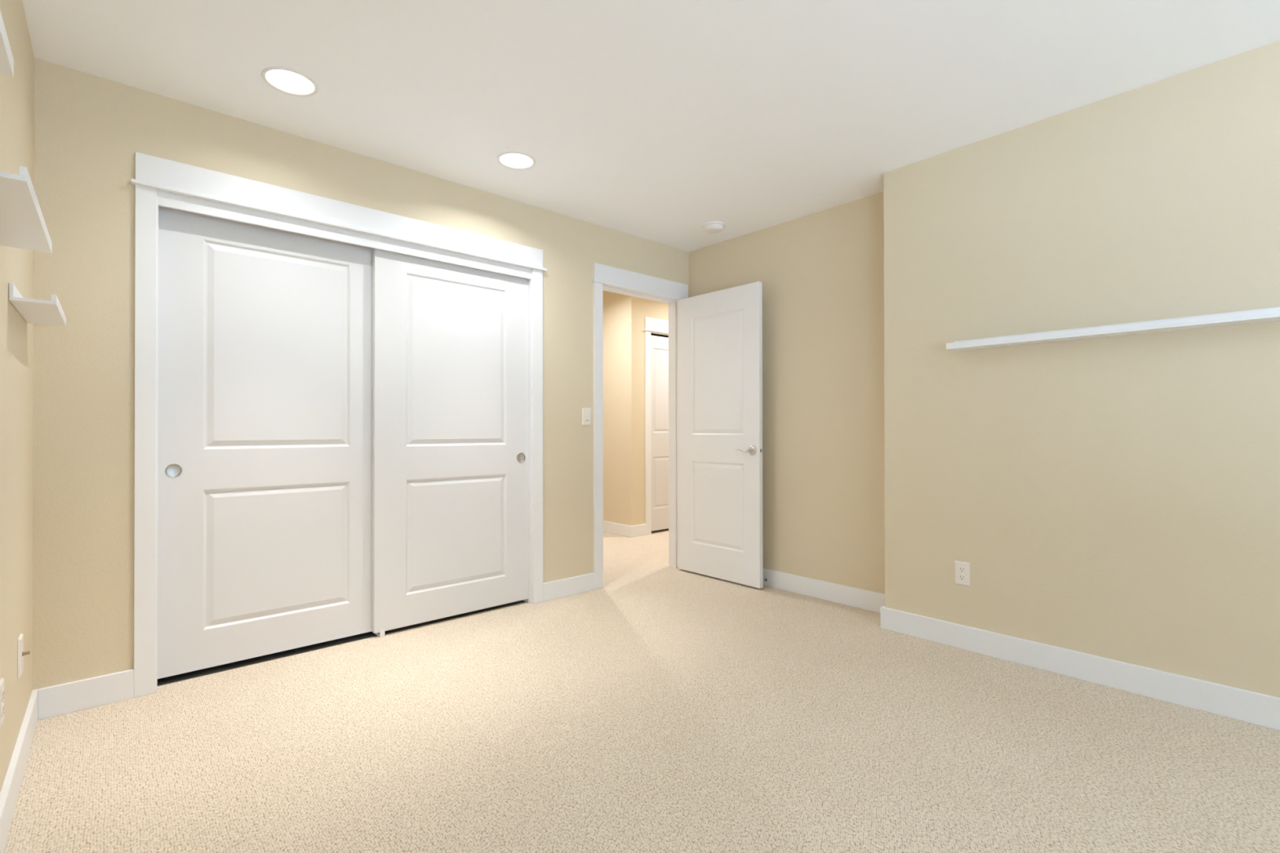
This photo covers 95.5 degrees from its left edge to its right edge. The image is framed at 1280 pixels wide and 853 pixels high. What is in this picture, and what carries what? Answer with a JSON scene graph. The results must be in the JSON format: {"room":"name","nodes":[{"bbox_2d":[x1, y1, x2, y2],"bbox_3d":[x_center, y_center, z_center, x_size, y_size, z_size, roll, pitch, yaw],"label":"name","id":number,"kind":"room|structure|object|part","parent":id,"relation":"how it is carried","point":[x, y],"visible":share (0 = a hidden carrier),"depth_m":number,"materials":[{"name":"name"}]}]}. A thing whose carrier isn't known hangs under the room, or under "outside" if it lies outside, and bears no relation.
{"room":"empty bedroom","nodes":[
{"label":"empty bedroom","id":0,"kind":"room"},
{"bbox_2d":[0,0,34,791],"bbox_3d":[-0.499,-0.234,0.134,0.120,2.600,6.940,0,0,-42],"label":"wall","id":1,"kind":"structure","parent":0,"point":[17,91],"depth_m":1.75,"materials":[{"name":"beige paint"}]},
{"bbox_2d":[0,677,4,727],"bbox_3d":[-1.669,0.723,1.521,0.008,0.113,0.069,0,0,-42],"label":"power outlet","id":2,"kind":"object","parent":1,"relation":"attached to","point":[2,681],"visible":1,"depth_m":1.51,"materials":[{"name":"beige plastic"}]},
{"bbox_2d":[1,703,4,716],"bbox_3d":[-1.667,0.742,1.522,0.002,0.028,0.034,0,0,-42],"label":"receptacle","id":3,"kind":"object","parent":2,"relation":"attached to","point":[2,704],"depth_m":1.51,"materials":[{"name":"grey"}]},
{"bbox_2d":[1,688,4,702],"bbox_3d":[-1.667,0.703,1.522,0.002,0.028,0.034,0,0,-42],"label":"receptacle","id":4,"kind":"object","parent":2,"relation":"attached to","point":[2,689],"depth_m":1.51,"materials":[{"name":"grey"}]},
{"bbox_2d":[0,10,13,76],"bbox_3d":[-0.876,-0.608,0.714,0.094,0.048,0.602,0,0,-42],"label":"ledge","id":5,"kind":"object","parent":1,"relation":"attached to","point":[6,60],"visible":1,"depth_m":0.92,"materials":[{"name":"white wood"}]},
{"bbox_2d":[0,688,38,852],"bbox_3d":[-0.212,1.009,-0.086,0.016,0.112,6.000,0,0,-42],"label":"baseboard","id":6,"kind":"structure","parent":1,"relation":"attached to","point":[11,787],"depth_m":1.70,"materials":[{"name":"white paint"}]},
{"bbox_2d":[17,633,30,679],"bbox_3d":[-1.950,0.724,1.843,0.023,0.123,0.075,0,0,-42],"label":"cable wall plate","id":7,"kind":"object","parent":1,"relation":"attached to","point":[20,640],"visible":1,"depth_m":1.81,"materials":[{"name":"beige plastic"}]},
{"bbox_3d":[-1.956,0.724,1.837,0.007,0.123,0.075,0,0,-42],"label":"plate","id":8,"kind":"part","parent":7,"relation":"part of","materials":[{"name":"beige plastic"}]},
{"bbox_2d":[0,165,52,253],"bbox_3d":[-1.415,-0.493,1.309,0.094,0.048,0.606,0,0,-42],"label":"ledge","id":9,"kind":"object","parent":1,"relation":"attached to","point":[23,225],"visible":1,"depth_m":1.30,"materials":[{"name":"white wood"}]},
{"bbox_2d":[8,282,66,326],"bbox_3d":[-1.893,-0.378,1.837,0.094,0.048,0.475,0,0,-42],"label":"ledge","id":10,"kind":"object","parent":1,"relation":"attached to","point":[33,310],"visible":1,"depth_m":1.76,"materials":[{"name":"white wood"}]},
{"bbox_3d":[-1.925,-0.383,1.808,0.009,0.038,0.475,0,0,-42],"label":"rail","id":11,"kind":"part","parent":10,"relation":"part of","materials":[{"name":"white metal"}]},
{"bbox_2d":[157,600,525,686],"bbox_3d":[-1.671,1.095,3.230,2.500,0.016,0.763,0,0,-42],"label":"door track","id":12,"kind":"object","parent":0,"point":[204,672],"depth_m":2.79,"materials":[{"name":"grey metal"}]},
{"bbox_2d":[31,57,688,690],"bbox_3d":[-0.002,-0.215,4.238,6.124,2.600,0.120,0,0,-42],"label":"wall","id":13,"kind":"structure","parent":0,"point":[90,129],"depth_m":2.30,"materials":[{"name":"beige paint"}]},
{"bbox_2d":[157,205,372,679],"bbox_3d":[-1.696,0.059,2.745,0.903,1.995,0.037,0,0,-42],"label":"door","id":14,"kind":"structure","parent":13,"relation":"in","point":[264,398],"depth_m":2.67,"materials":[{"name":"white paint"}]},
{"bbox_3d":[-1.980,0.187,2.470,0.061,0.061,0.011,0,0,-42],"label":"finger pull","id":15,"kind":"part","parent":14,"relation":"part of","materials":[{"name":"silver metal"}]},
{"bbox_2d":[37,573,595,719],"bbox_3d":[-0.918,1.026,3.309,3.492,0.112,0.016,0,0,-42],"label":"baseboard","id":16,"kind":"structure","parent":13,"relation":"attached to","point":[59,700],"depth_m":2.25,"materials":[{"name":"white paint"}]},
{"bbox_2d":[130,151,546,697],"bbox_3d":[-1.345,-0.007,3.000,1.937,2.176,0.156,0,0,-42],"label":"door frame","id":17,"kind":"structure","parent":13,"relation":"attached to","point":[158,181],"depth_m":2.56,"materials":[{"name":"white paint"}]},
{"bbox_3d":[-1.993,0.056,2.343,0.066,2.047,0.016,0,0,-42],"label":"casing","id":18,"kind":"part","parent":17,"relation":"part of","materials":[{"name":"white paint"}]},
{"bbox_3d":[-0.630,0.060,3.576,0.071,2.047,0.016,0,0,-42],"label":"casing","id":19,"kind":"part","parent":17,"relation":"part of","materials":[{"name":"white paint"}]},
{"bbox_2d":[372,248,528,633],"bbox_3d":[-1.033,0.061,3.288,0.903,1.995,0.037,0,0,-42],"label":"door","id":20,"kind":"structure","parent":13,"relation":"in","point":[450,341],"depth_m":3.23,"materials":[{"name":"white paint"}]},
{"bbox_3d":[-0.728,0.190,3.546,0.061,0.061,0.011,0,0,-42],"label":"finger pull","id":21,"kind":"part","parent":20,"relation":"part of","materials":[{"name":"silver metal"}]},
{"bbox_2d":[582,408,591,425],"bbox_3d":[-0.349,-0.065,3.834,0.070,0.113,0.010,0,0,-42],"label":"light switch","id":22,"kind":"object","parent":13,"relation":"attached to","point":[586,412],"visible":1,"depth_m":3.83,"materials":[{"name":"beige plastic"}]},
{"bbox_2d":[591,262,688,589],"bbox_3d":[-0.012,-0.003,4.221,0.931,2.176,0.162,0,0,-42],"label":"door frame","id":23,"kind":"structure","parent":13,"relation":"attached to","point":[606,277],"depth_m":4.10,"materials":[{"name":"white paint"}]},
{"bbox_3d":[-0.279,0.061,3.894,0.070,2.047,0.016,0,0,-42],"label":"casing","id":24,"kind":"part","parent":23,"relation":"part of","materials":[{"name":"white paint"}]},
{"bbox_3d":[0.254,0.063,4.559,0.070,2.047,0.016,0,0,-42],"label":"casing","id":25,"kind":"part","parent":23,"relation":"part of","materials":[{"name":"white paint"}]},
{"bbox_2d":[603,290,668,525],"bbox_3d":[-0.098,-0.205,6.093,3.730,2.600,3.000,0,0,-42],"label":"wall","id":26,"kind":"structure","parent":0,"point":[624,315],"depth_m":5.86,"materials":[{"name":"beige paint"}]},
{"bbox_2d":[603,520,646,537],"bbox_3d":[0.278,1.040,6.438,2.304,0.112,2.780,0,0,-42],"label":"baseboard","id":27,"kind":"structure","parent":26,"relation":"attached to","point":[623,530],"depth_m":5.82,"materials":[{"name":"white paint"}]},
{"bbox_2d":[644,316,668,535],"bbox_3d":[0.379,-0.005,6.208,0.976,2.200,0.128,0,0,-42],"label":"door frame","id":28,"kind":"structure","parent":26,"relation":"attached to","point":[654,326],"depth_m":5.88,"materials":[{"name":"white paint"}]},
{"bbox_3d":[0.084,0.063,5.881,0.067,2.060,0.016,0,0,-42],"label":"casing","id":29,"kind":"part","parent":28,"relation":"part of","materials":[{"name":"white paint"}]},
{"bbox_2d":[651,335,668,531],"bbox_3d":[0.385,0.068,6.202,0.803,2.004,0.032,0,0,-42],"label":"door","id":30,"kind":"structure","parent":26,"relation":"in","point":[660,344],"depth_m":6.02,"materials":[{"name":"white paint"}]},
{"bbox_2d":[3,528,1279,852],"bbox_3d":[0.971,1.079,3.141,6.300,0.001,9.400,0,0,-42],"label":"floor","id":31,"kind":"structure","parent":0,"point":[660,708],"depth_m":1.93,"materials":[{"name":"carpet"}]},
{"bbox_2d":[375,629,384,637],"bbox_3d":[-1.353,1.064,3.020,0.023,0.036,0.098,0,0,-42],"label":"guide","id":32,"kind":"object","parent":31,"relation":"on","point":[381,633],"visible":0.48,"depth_m":2.98,"materials":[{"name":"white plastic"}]},
{"bbox_2d":[22,0,1279,251],"bbox_3d":[2.054,-1.369,1.952,6.300,0.001,6.160,0,0,-42],"label":"ceiling","id":33,"kind":"structure","parent":0,"point":[657,121],"depth_m":2.25,"materials":[{"name":"white paint"}]},
{"bbox_2d":[261,66,318,96],"bbox_3d":[-1.381,-1.415,2.298,0.195,0.116,0.195,0,0,-42],"label":"recessed light","id":34,"kind":"object","parent":33,"relation":"in","point":[286,80],"visible":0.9,"depth_m":2.30,"materials":[{"name":"white plastic"}]},
{"bbox_2d":[497,147,535,169],"bbox_3d":[-0.632,-1.413,2.973,0.195,0.116,0.195,0,0,-42],"label":"recessed light","id":35,"kind":"object","parent":33,"relation":"in","point":[513,160],"visible":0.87,"depth_m":2.98,"materials":[{"name":"white plastic"}]},
{"bbox_2d":[702,221,725,233],"bbox_3d":[0.496,-1.337,3.920,0.160,0.041,0.160,0,0,-42],"label":"smoke detector","id":36,"kind":"object","parent":33,"relation":"attached to","point":[712,227],"visible":1,"depth_m":3.88,"materials":[{"name":"white plastic"}]},
{"bbox_2d":[677,281,763,588],"bbox_3d":[0.549,0.056,4.132,0.151,2.030,0.778,0,0,-42],"label":"door","id":37,"kind":"structure","parent":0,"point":[720,332],"depth_m":4.09,"materials":[{"name":"white paint"}]},
{"bbox_3d":[0.694,0.160,3.894,0.048,0.024,0.118,0,0,-42],"label":"lever handle","id":38,"kind":"part","parent":37,"relation":"part of","materials":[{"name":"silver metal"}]},
{"bbox_3d":[0.746,0.160,3.877,0.014,0.067,0.067,0,0,-42],"label":"rose plate","id":39,"kind":"part","parent":37,"relation":"part of","materials":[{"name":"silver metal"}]},
{"bbox_2d":[688,40,1279,697],"bbox_3d":[2.388,-0.148,2.192,0.364,2.440,6.120,0,0,-42],"label":"wall","id":40,"kind":"structure","parent":0,"point":[1116,498],"depth_m":2.54,"materials":[{"name":"beige paint"}]},
{"bbox_2d":[955,560,970,586],"bbox_3d":[1.564,0.714,2.823,0.008,0.113,0.069,0,0,-42],"label":"power outlet","id":41,"kind":"object","parent":40,"relation":"attached to","point":[962,569],"visible":1,"depth_m":2.82,"materials":[{"name":"beige plastic"}]},
{"bbox_2d":[958,574,965,581],"bbox_3d":[1.562,0.733,2.821,0.002,0.028,0.034,0,0,-42],"label":"receptacle","id":42,"kind":"object","parent":41,"relation":"attached to","point":[961,577],"depth_m":2.82,"materials":[{"name":"grey plastic"}]},
{"bbox_2d":[958,566,965,573],"bbox_3d":[1.562,0.694,2.821,0.002,0.028,0.034,0,0,-42],"label":"receptacle","id":43,"kind":"object","parent":41,"relation":"attached to","point":[961,569],"depth_m":2.82,"materials":[{"name":"grey plastic"}]},
{"bbox_2d":[946,306,1279,351],"bbox_3d":[1.891,-0.396,2.388,0.109,0.048,1.155,0,0,-42],"label":"ledge","id":44,"kind":"object","parent":40,"relation":"attached to","point":[1269,314],"visible":1,"depth_m":2.30,"materials":[{"name":"white wood"}]},
{"bbox_2d":[763,568,1279,730],"bbox_3d":[2.299,1.016,2.185,0.260,0.112,6.000,0,0,-42],"label":"baseboard","id":45,"kind":"structure","parent":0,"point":[1247,706],"depth_m":2.52,"materials":[{"name":"white paint"}]}
]}

